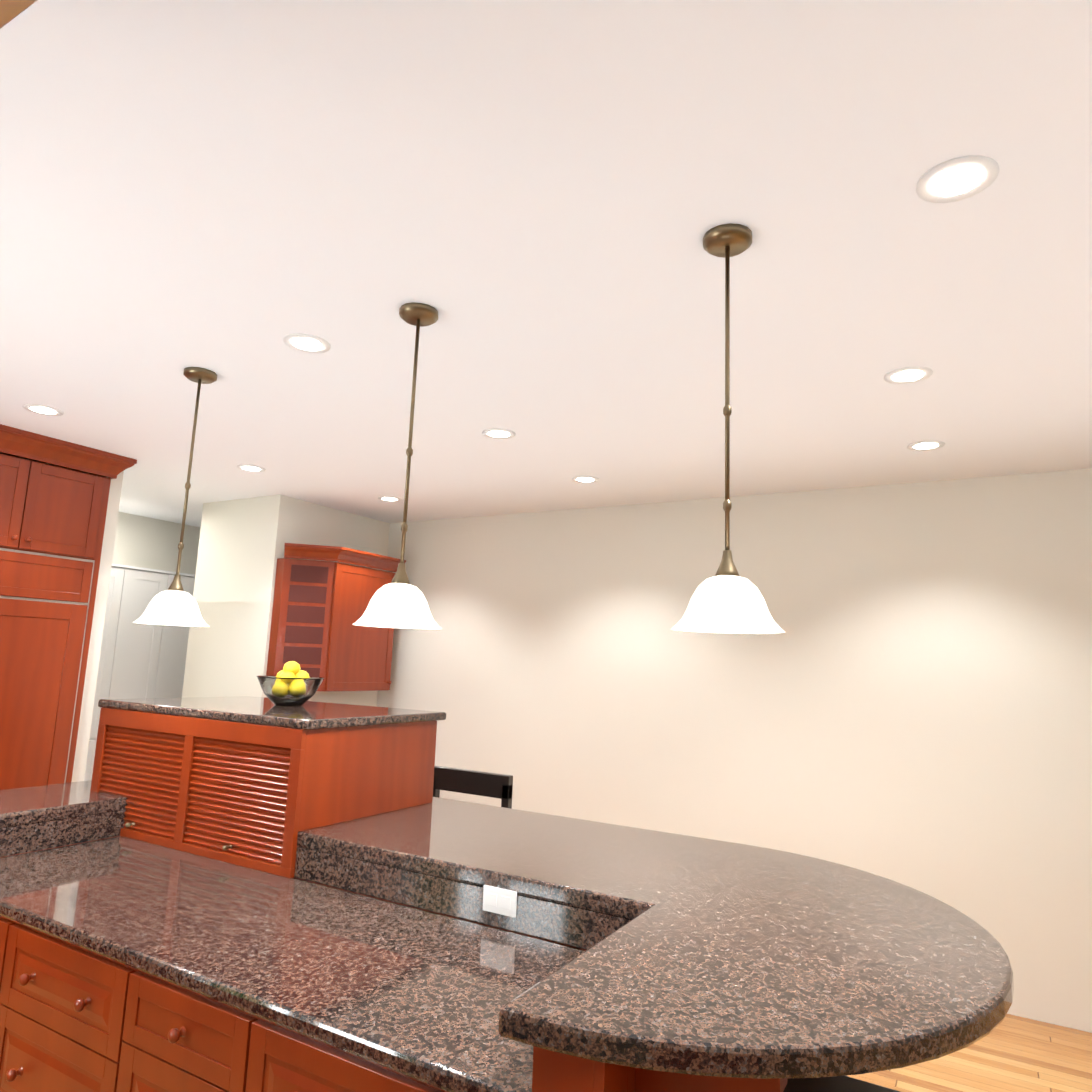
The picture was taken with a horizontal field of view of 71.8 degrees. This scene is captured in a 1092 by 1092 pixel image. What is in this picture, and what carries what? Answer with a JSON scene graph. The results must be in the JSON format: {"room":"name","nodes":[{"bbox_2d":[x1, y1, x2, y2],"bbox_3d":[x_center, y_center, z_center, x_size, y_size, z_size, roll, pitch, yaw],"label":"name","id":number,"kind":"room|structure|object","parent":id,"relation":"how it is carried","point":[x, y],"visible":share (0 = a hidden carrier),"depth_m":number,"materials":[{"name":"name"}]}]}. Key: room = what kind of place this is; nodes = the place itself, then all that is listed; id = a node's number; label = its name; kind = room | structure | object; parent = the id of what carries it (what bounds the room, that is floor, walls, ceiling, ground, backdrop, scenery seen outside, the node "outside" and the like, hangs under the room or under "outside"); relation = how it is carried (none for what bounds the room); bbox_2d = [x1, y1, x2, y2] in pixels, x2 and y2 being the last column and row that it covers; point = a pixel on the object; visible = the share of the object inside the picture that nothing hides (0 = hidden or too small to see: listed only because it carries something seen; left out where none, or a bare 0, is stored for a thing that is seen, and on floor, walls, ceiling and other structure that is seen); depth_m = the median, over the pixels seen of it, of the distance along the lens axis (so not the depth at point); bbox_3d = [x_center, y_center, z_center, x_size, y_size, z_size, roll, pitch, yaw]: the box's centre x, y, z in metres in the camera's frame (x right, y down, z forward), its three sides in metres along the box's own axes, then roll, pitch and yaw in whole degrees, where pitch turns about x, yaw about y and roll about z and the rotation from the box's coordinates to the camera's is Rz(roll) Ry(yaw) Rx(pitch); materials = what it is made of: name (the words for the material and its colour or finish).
{"room":"kitchen","nodes":[
{"label":"kitchen","id":0,"kind":"room"},
{"bbox_2d":[63,467,123,781],"bbox_3d":[-3.824,0.643,3.318,0.710,2.830,3.250,-3,-10,30],"label":"wall","id":1,"kind":"structure","parent":0,"point":[87,705],"depth_m":4.55,"materials":[{"name":"beige paint"}]},
{"bbox_2d":[112,512,200,573],"bbox_3d":[-3.640,1.141,6.456,0.120,2.830,4.200,-3,-10,30],"label":"wall","id":2,"kind":"structure","parent":0,"point":[146,542],"depth_m":6.71,"materials":[{"name":"beige paint"}]},
{"bbox_2d":[182,494,389,706],"bbox_3d":[-2.048,1.140,6.053,0.880,2.830,1.300,-3,-10,30],"label":"wall","id":3,"kind":"structure","parent":0,"point":[242,542],"depth_m":5.63,"materials":[{"name":"beige paint"}]},
{"bbox_2d":[266,543,405,690],"bbox_3d":[-1.563,0.557,5.639,0.415,1.030,0.983,-3,-10,30],"label":"wall cabinet","id":4,"kind":"object","parent":3,"relation":"attached to","point":[319,608],"visible":0.92,"depth_m":5.45,"materials":[{"name":"brown wood"}]},
{"bbox_2d":[0,0,1091,527],"bbox_3d":[-0.376,-0.679,3.440,10.600,0.080,6.650,-3,-10,30],"label":"ceiling","id":5,"kind":"structure","parent":0,"point":[532,202],"depth_m":2.09,"materials":[{"name":"white paint"}]},
{"bbox_2d":[23,404,63,415],"bbox_3d":[-2.485,-0.672,3.727,0.162,0.006,0.162,-3,-10,30],"label":"recessed light","id":6,"kind":"object","parent":5,"relation":"in","point":[36,408],"depth_m":3.72,"materials":[{"name":"white"}]},
{"bbox_2d":[133,367,216,626],"bbox_3d":[-1.464,-0.206,3.071,0.276,1.050,0.276,-3,-10,30],"label":"pendant light","id":7,"kind":"object","parent":5,"relation":"hanging from","point":[174,604],"visible":1,"depth_m":2.98,"materials":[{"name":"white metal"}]},
{"bbox_2d":[237,464,264,471],"bbox_3d":[-1.856,-0.488,4.745,0.162,0.006,0.162,-3,-10,30],"label":"recessed light","id":8,"kind":"object","parent":5,"relation":"in","point":[252,468],"depth_m":4.73,"materials":[{"name":"white"}]},
{"bbox_2d":[283,333,330,352],"bbox_3d":[-0.891,-0.754,2.811,0.162,0.006,0.162,-3,-10,30],"label":"recessed light","id":9,"kind":"object","parent":5,"relation":"in","point":[307,343],"depth_m":2.80,"materials":[{"name":"white"}]},
{"bbox_2d":[378,496,401,501],"bbox_3d":[-1.140,-0.343,5.496,0.162,0.006,0.162,-3,-10,30],"label":"recessed light","id":10,"kind":"object","parent":5,"relation":"in","point":[385,498],"depth_m":5.48,"materials":[{"name":"white"}]},
{"bbox_2d":[352,302,441,628],"bbox_3d":[-0.444,-0.266,2.440,0.276,1.050,0.276,-3,-10,30],"label":"pendant light","id":11,"kind":"object","parent":5,"relation":"hanging from","point":[399,601],"visible":1,"depth_m":2.34,"materials":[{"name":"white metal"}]},
{"bbox_2d":[482,428,515,438],"bbox_3d":[-0.240,-0.570,3.828,0.162,0.006,0.162,-3,-10,30],"label":"recessed light","id":12,"kind":"object","parent":5,"relation":"in","point":[496,433],"depth_m":3.81,"materials":[{"name":"white"}]},
{"bbox_2d":[572,476,598,482],"bbox_3d":[0.246,-0.414,4.699,0.162,0.006,0.162,-3,-10,30],"label":"recessed light","id":13,"kind":"object","parent":5,"relation":"in","point":[581,479],"depth_m":4.69,"materials":[{"name":"white"}]},
{"bbox_2d":[671,223,784,633],"bbox_3d":[0.467,-0.309,1.939,0.276,1.050,0.276,-3,-10,30],"label":"pendant light","id":14,"kind":"object","parent":5,"relation":"hanging from","point":[726,599],"visible":1,"depth_m":1.85,"materials":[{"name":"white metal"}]},
{"bbox_2d":[884,366,932,383],"bbox_3d":[1.389,-0.653,2.892,0.162,0.006,0.162,-3,-10,30],"label":"recessed light","id":15,"kind":"object","parent":5,"relation":"in","point":[906,375],"depth_m":2.88,"materials":[{"name":"white"}]},
{"bbox_2d":[907,440,944,450],"bbox_3d":[1.892,-0.499,3.754,0.162,0.006,0.162,-3,-10,30],"label":"recessed light","id":16,"kind":"object","parent":5,"relation":"in","point":[929,444],"depth_m":3.74,"materials":[{"name":"white"}]},
{"bbox_2d":[916,156,998,202],"bbox_3d":[0.954,-0.849,1.751,0.162,0.006,0.162,-3,-10,30],"label":"recessed light","id":17,"kind":"object","parent":5,"relation":"in","point":[957,178],"depth_m":1.74,"materials":[{"name":"white"}]},
{"bbox_2d":[377,469,1091,1032],"bbox_3d":[1.958,1.039,4.424,7.690,2.830,0.120,-3,-10,30],"label":"wall","id":18,"kind":"structure","parent":0,"point":[905,697],"depth_m":4.58,"materials":[{"name":"beige paint"}]},
{"bbox_2d":[845,1014,1091,1091],"bbox_3d":[-0.486,2.179,2.993,10.600,0.050,6.650,-3,-10,30],"label":"floor","id":19,"kind":"structure","parent":0,"point":[1011,1053],"depth_m":3.34,"materials":[{"name":"brown wood"}]},
{"bbox_2d":[0,424,136,789],"bbox_3d":[-3.170,0.786,4.153,0.751,2.856,1.090,-3,-10,30],"label":"tall cabinet","id":20,"kind":"object","parent":19,"relation":"on","point":[52,521],"visible":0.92,"depth_m":4.23,"materials":[{"name":"brown wood"}]},
{"bbox_2d":[84,563,135,780],"bbox_3d":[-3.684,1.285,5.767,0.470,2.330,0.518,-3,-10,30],"label":"door","id":21,"kind":"structure","parent":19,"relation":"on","point":[110,678],"depth_m":5.89,"materials":[{"name":"white wood"}]},
{"bbox_2d":[120,567,179,698],"bbox_3d":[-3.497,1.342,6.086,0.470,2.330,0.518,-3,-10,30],"label":"door","id":22,"kind":"structure","parent":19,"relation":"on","point":[137,660],"depth_m":6.12,"materials":[{"name":"white wood"}]},
{"bbox_2d":[164,573,194,697],"bbox_3d":[-3.328,1.394,6.376,0.470,2.330,0.448,-3,-10,30],"label":"tall cabinet","id":23,"kind":"object","parent":19,"relation":"on","point":[180,634],"depth_m":6.36,"materials":[{"name":"white"}]},
{"bbox_2d":[433,766,512,808],"bbox_3d":[-0.513,1.654,3.495,0.500,1.140,0.500,-3,-10,30],"label":"stool","id":24,"kind":"object","parent":19,"relation":"on","point":[486,784],"visible":0.15,"depth_m":3.74,"materials":[{"name":"black wood"}]},
{"bbox_2d":[0,696,1013,1091],"bbox_3d":[-0.582,1.335,2.488,3.650,1.455,1.605,-3,-10,30],"label":"kitchen island","id":25,"kind":"object","parent":19,"relation":"on","point":[234,894],"visible":1,"depth_m":2.02,"materials":[{"name":"stone"}]},
{"bbox_2d":[256,676,323,705],"bbox_3d":[-1.158,0.655,3.406,0.300,0.125,0.300,-3,-10,30],"label":"fruit bowl","id":26,"kind":"object","parent":25,"relation":"on","point":[280,691],"visible":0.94,"depth_m":3.31,"materials":[{"name":"clear glass"}]},
{"bbox_2d":[276,661,309,677],"bbox_3d":[-1.156,0.606,3.414,0.165,0.168,0.183,-3,-10,30],"label":"lemons","id":27,"kind":"object","parent":26,"relation":"in","point":[291,669],"visible":0.29,"depth_m":3.40,"materials":[{"name":"yellow food"}]},
{"bbox_2d":[783,1076,899,1091],"bbox_3d":[0.614,1.558,1.425,0.500,0.775,0.500,-3,-10,30],"label":"stool","id":28,"kind":"object","parent":19,"relation":"on","point":[836,1084],"visible":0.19,"depth_m":1.69,"materials":[{"name":"black wood"}]},
{"bbox_3d":[-2.018,0.271,0.497,10.600,2.830,0.120,-3,-10,30],"label":"wall","id":29,"kind":"structure","parent":0,"visible":0},
{"bbox_2d":[0,0,37,28],"bbox_3d":[-0.629,-0.669,0.271,1.645,0.928,0.583,-3,-10,30],"label":"range hood","id":30,"kind":"object","parent":29,"relation":"attached to","point":[10,10],"depth_m":0.26,"materials":[{"name":"brown wood"}]}
]}

